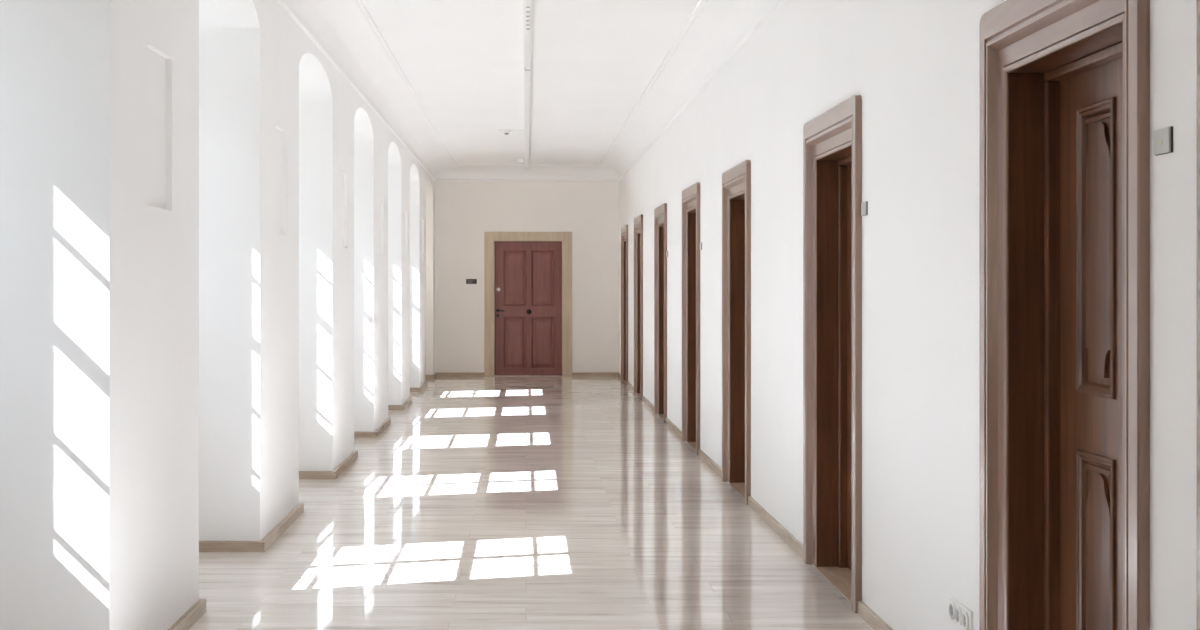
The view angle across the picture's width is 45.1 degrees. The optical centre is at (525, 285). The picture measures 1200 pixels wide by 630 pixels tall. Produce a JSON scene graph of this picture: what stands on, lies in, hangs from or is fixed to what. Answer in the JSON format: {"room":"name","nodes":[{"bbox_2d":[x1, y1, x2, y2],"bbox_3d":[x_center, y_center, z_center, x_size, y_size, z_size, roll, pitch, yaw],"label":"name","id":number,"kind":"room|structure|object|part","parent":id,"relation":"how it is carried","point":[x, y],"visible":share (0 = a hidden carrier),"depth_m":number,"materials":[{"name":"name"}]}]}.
{"room":"corridor","nodes":[
{"label":"corridor","id":0,"kind":"room"},
{"bbox_2d":[0,0,434,629],"bbox_3d":[-1.938,-0.310,10.625,0.883,3.620,26.250,0,0,0],"label":"wall","id":1,"kind":"structure","parent":0,"point":[217,258],"depth_m":6.17,"materials":[{"name":"white paint"}]},
{"bbox_2d":[168,373,436,629],"bbox_3d":[-1.925,1.470,10.625,0.913,0.060,26.250,0,0,0],"label":"baseboard","id":2,"kind":"structure","parent":1,"relation":"attached to","point":[198,609],"depth_m":8.48,"materials":[{"name":"wood"}]},
{"bbox_2d":[276,0,781,181],"bbox_3d":[0.019,-1.724,10.630,3.052,0.034,26.260,0,0,0],"label":"trim","id":3,"kind":"structure","parent":1,"relation":"attached to","point":[282,3],"depth_m":12.46,"materials":[{"name":"white paint"}]},
{"bbox_2d":[435,182,618,375],"bbox_3d":[-0.350,-0.310,23.875,4.500,3.620,0.250,0,0,0],"label":"wall","id":4,"kind":"structure","parent":0,"point":[464,211],"depth_m":23.75,"materials":[{"name":"white paint"}]},
{"bbox_2d":[466,279,476,283],"bbox_3d":[-0.899,-0.062,23.746,0.176,0.080,0.009,0,0,0],"label":"door sign","id":5,"kind":"object","parent":4,"relation":"attached to","point":[468,281],"visible":1,"depth_m":23.74,"materials":[{"name":"grey metal"}]},
{"bbox_2d":[437,373,617,375],"bbox_3d":[0.019,1.470,23.739,3.032,0.060,0.026,0,0,0],"label":"baseboard","id":6,"kind":"structure","parent":4,"relation":"attached to","point":[438,374],"depth_m":23.72,"materials":[{"name":"wood"}]},
{"bbox_2d":[484,232,571,375],"bbox_3d":[0.037,0.310,23.801,1.445,2.380,0.138,0,0,0],"label":"door","id":7,"kind":"structure","parent":4,"relation":"in","point":[533,280],"depth_m":23.82,"materials":[{"name":"wood"}]},
{"bbox_3d":[-0.186,0.950,23.823,0.396,0.858,0.030,0,0,0],"label":"panel","id":8,"kind":"part","parent":7,"relation":"part of","materials":[{"name":"red paint"}]},
{"bbox_3d":[-0.186,-0.118,23.823,0.396,0.944,0.030,0,0,0],"label":"panel","id":9,"kind":"part","parent":7,"relation":"part of","materials":[{"name":"red paint"}]},
{"bbox_3d":[0.037,1.435,23.814,1.111,0.110,0.012,0,0,0],"label":"kick rail","id":10,"kind":"part","parent":7,"relation":"part of","materials":[{"name":"red paint"}]},
{"bbox_3d":[0.275,0.950,23.823,0.394,0.858,0.030,0,0,0],"label":"panel","id":11,"kind":"part","parent":7,"relation":"part of","materials":[{"name":"red paint"}]},
{"bbox_3d":[0.275,-0.118,23.823,0.394,0.944,0.030,0,0,0],"label":"panel","id":12,"kind":"part","parent":7,"relation":"part of","materials":[{"name":"red paint"}]},
{"bbox_2d":[284,0,773,179],"bbox_3d":[0.019,-1.837,10.625,3.032,0.225,26.250,0,0,0],"label":"ceiling","id":13,"kind":"structure","parent":0,"point":[592,61],"depth_m":12.90,"materials":[{"name":"white paint"}]},
{"bbox_2d":[498,129,524,134],"bbox_3d":[-0.179,-1.919,18.050,0.337,0.063,0.210,0,0,0],"label":"smoke detector","id":14,"kind":"object","parent":13,"relation":"attached to","point":[506,131],"visible":0.99,"depth_m":18.02,"materials":[{"name":"white plastic"}]},
{"bbox_2d":[518,159,523,163],"bbox_3d":[-0.080,-1.916,22.250,0.100,0.068,0.100,0,0,0],"label":"junction box","id":15,"kind":"object","parent":13,"relation":"attached to","point":[520,161],"visible":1,"depth_m":22.20,"materials":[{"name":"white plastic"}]},
{"bbox_2d":[523,0,532,168],"bbox_3d":[0.013,-1.875,10.090,0.062,0.150,24.580,0,0,0],"label":"ceiling track","id":16,"kind":"object","parent":13,"relation":"attached to","point":[527,4],"visible":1,"depth_m":12.06,"materials":[{"name":"white plastic"}]},
{"bbox_2d":[353,0,708,165],"bbox_3d":[0.034,-1.949,10.430,2.432,0.022,25.860,0,0,0],"label":"trim","id":17,"kind":"structure","parent":13,"relation":"attached to","point":[360,5],"depth_m":13.10,"materials":[{"name":"white paint"}]},
{"bbox_2d":[189,376,873,629],"bbox_3d":[-0.375,1.575,10.675,4.750,0.150,26.750,0,0,0],"label":"floor","id":18,"kind":"structure","parent":0,"point":[483,502],"depth_m":8.53,"materials":[{"name":"wood"}]},
{"bbox_2d":[619,0,1196,629],"bbox_3d":[1.715,-0.310,10.625,0.360,3.620,26.250,0,0,0],"label":"wall","id":19,"kind":"structure","parent":0,"point":[913,65],"depth_m":5.92,"materials":[{"name":"white paint"}]},
{"bbox_2d":[621,225,627,384],"bbox_3d":[1.625,0.295,22.240,0.240,2.410,1.240,0,0,0],"label":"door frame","id":20,"kind":"structure","parent":19,"relation":"in","point":[624,230],"depth_m":22.69,"materials":[{"name":"brown wood"}]},
{"bbox_3d":[1.525,0.300,22.774,0.040,2.401,0.172,0,0,0],"label":"architrave post","id":21,"kind":"part","parent":20,"relation":"part of","materials":[{"name":"brown wood"}]},
{"bbox_3d":[1.525,0.300,21.706,0.040,2.401,0.172,0,0,0],"label":"architrave post","id":22,"kind":"part","parent":20,"relation":"part of","materials":[{"name":"brown wood"}]},
{"bbox_2d":[634,214,642,399],"bbox_3d":[1.625,0.285,19.500,0.240,2.430,1.240,0,0,0],"label":"door","id":23,"kind":"structure","parent":19,"relation":"in","point":[638,221],"depth_m":19.95,"materials":[{"name":"brown wood"}]},
{"bbox_3d":[1.525,0.290,20.034,0.040,2.421,0.172,0,0,0],"label":"architrave post","id":24,"kind":"part","parent":23,"relation":"part of","materials":[{"name":"brown wood"}]},
{"bbox_3d":[1.525,0.290,18.966,0.040,2.421,0.172,0,0,0],"label":"architrave post","id":25,"kind":"part","parent":23,"relation":"part of","materials":[{"name":"brown wood"}]},
{"bbox_2d":[654,203,666,422],"bbox_3d":[1.625,0.302,16.280,0.240,2.395,1.240,0,0,0],"label":"door","id":26,"kind":"structure","parent":19,"relation":"in","point":[660,213],"depth_m":16.73,"materials":[{"name":"brown wood"}]},
{"bbox_3d":[1.525,0.307,16.814,0.040,2.386,0.172,0,0,0],"label":"architrave post","id":27,"kind":"part","parent":26,"relation":"part of","materials":[{"name":"brown wood"}]},
{"bbox_3d":[1.525,0.307,15.746,0.040,2.386,0.172,0,0,0],"label":"architrave post","id":28,"kind":"part","parent":26,"relation":"part of","materials":[{"name":"brown wood"}]},
{"bbox_2d":[682,182,699,455],"bbox_3d":[1.625,0.295,13.300,0.240,2.410,1.240,0,0,0],"label":"door","id":29,"kind":"structure","parent":19,"relation":"in","point":[690,195],"depth_m":13.75,"materials":[{"name":"brown wood"}]},
{"bbox_3d":[1.525,0.300,13.834,0.040,2.401,0.172,0,0,0],"label":"architrave post","id":30,"kind":"part","parent":29,"relation":"part of","materials":[{"name":"brown wood"}]},
{"bbox_3d":[1.525,0.300,12.766,0.040,2.401,0.172,0,0,0],"label":"architrave post","id":31,"kind":"part","parent":29,"relation":"part of","materials":[{"name":"brown wood"}]},
{"bbox_2d":[722,160,750,504],"bbox_3d":[1.625,0.320,10.450,0.240,2.360,1.240,0,0,0],"label":"door","id":32,"kind":"structure","parent":19,"relation":"in","point":[736,181],"depth_m":10.90,"materials":[{"name":"brown wood"}]},
{"bbox_3d":[1.525,0.325,10.984,0.040,2.351,0.172,0,0,0],"label":"architrave post","id":33,"kind":"part","parent":32,"relation":"part of","materials":[{"name":"brown wood"}]},
{"bbox_3d":[1.525,0.325,9.916,0.040,2.351,0.172,0,0,0],"label":"architrave post","id":34,"kind":"part","parent":32,"relation":"part of","materials":[{"name":"brown wood"}]},
{"bbox_2d":[618,373,892,629],"bbox_3d":[1.526,1.470,10.625,0.022,0.060,26.250,0,0,0],"label":"baseboard","id":35,"kind":"structure","parent":19,"relation":"attached to","point":[864,611],"depth_m":8.74,"materials":[{"name":"wood"}]},
{"bbox_2d":[803,95,861,612],"bbox_3d":[1.625,0.312,7.200,0.240,2.375,1.240,0,0,0],"label":"door","id":36,"kind":"structure","parent":19,"relation":"in","point":[832,140],"depth_m":7.65,"materials":[{"name":"brown wood"}]},
{"bbox_3d":[1.525,0.317,7.734,0.040,2.366,0.172,0,0,0],"label":"architrave post","id":37,"kind":"part","parent":36,"relation":"part of","materials":[{"name":"brown wood"}]},
{"bbox_3d":[1.525,0.317,6.666,0.040,2.366,0.172,0,0,0],"label":"architrave post","id":38,"kind":"part","parent":36,"relation":"part of","materials":[{"name":"brown wood"}]},
{"bbox_2d":[861,201,867,215],"bbox_3d":[1.530,-0.346,6.512,0.011,0.062,0.086,0,0,0],"label":"sign","id":39,"kind":"object","parent":19,"relation":"attached to","point":[864,205],"visible":1,"depth_m":6.49,"materials":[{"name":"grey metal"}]},
{"bbox_2d":[949,597,972,629],"bbox_3d":[1.526,1.152,5.025,0.018,0.087,0.266,0,0,0],"label":"wall socket","id":40,"kind":"object","parent":19,"relation":"attached to","point":[959,614],"visible":1,"depth_m":5.03,"materials":[{"name":"white plastic"}]},
{"bbox_2d":[949,602,955,619],"bbox_3d":[1.521,1.162,5.140,0.008,0.062,0.062,0,0,0],"label":"outlet","id":41,"kind":"object","parent":40,"relation":"attached to","point":[952,606],"depth_m":5.13,"materials":[{"name":"grey plastic"}]},
{"bbox_2d":[955,607,961,624],"bbox_3d":[1.521,1.162,5.062,0.008,0.062,0.062,0,0,0],"label":"outlet","id":42,"kind":"object","parent":40,"relation":"attached to","point":[958,610],"depth_m":5.06,"materials":[{"name":"grey plastic"}]},
{"bbox_2d":[962,612,968,629],"bbox_3d":[1.521,1.162,4.984,0.008,0.062,0.062,0,0,0],"label":"outlet","id":43,"kind":"object","parent":40,"relation":"attached to","point":[965,615],"depth_m":4.98,"materials":[{"name":"grey plastic"}]},
{"bbox_2d":[979,0,1149,629],"bbox_3d":[1.625,0.302,4.163,0.240,2.395,1.240,0,0,0],"label":"door","id":44,"kind":"structure","parent":19,"relation":"in","point":[1064,85],"depth_m":4.50,"materials":[{"name":"brown wood"}]},
{"bbox_3d":[1.525,0.307,4.697,0.040,2.386,0.172,0,0,0],"label":"architrave post","id":45,"kind":"part","parent":44,"relation":"part of","materials":[{"name":"brown wood"}]},
{"bbox_3d":[1.702,0.925,4.290,0.025,0.844,0.275,0,0,0],"label":"panel","id":46,"kind":"part","parent":44,"relation":"part of","materials":[{"name":"brown wood"}]},
{"bbox_3d":[1.702,-0.107,4.290,0.025,0.874,0.275,0,0,0],"label":"panel","id":47,"kind":"part","parent":44,"relation":"part of","materials":[{"name":"brown wood"}]},
{"bbox_3d":[1.525,0.307,3.629,0.040,2.386,0.172,0,0,0],"label":"architrave post","id":48,"kind":"part","parent":44,"relation":"part of","materials":[{"name":"brown wood"}]},
{"bbox_2d":[1154,126,1172,155],"bbox_3d":[1.530,-0.346,3.458,0.011,0.062,0.086,0,0,0],"label":"sign","id":49,"kind":"object","parent":19,"relation":"attached to","point":[1163,138],"visible":1,"depth_m":3.44,"materials":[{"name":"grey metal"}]},
{"bbox_2d":[1197,0,1199,629],"bbox_3d":[1.625,0.302,2.616,0.240,2.395,1.240,0,0,0],"label":"door","id":50,"kind":"structure","parent":19,"relation":"in","point":[1198,1],"depth_m":3.22,"materials":[{"name":"brown wood"}]}
]}

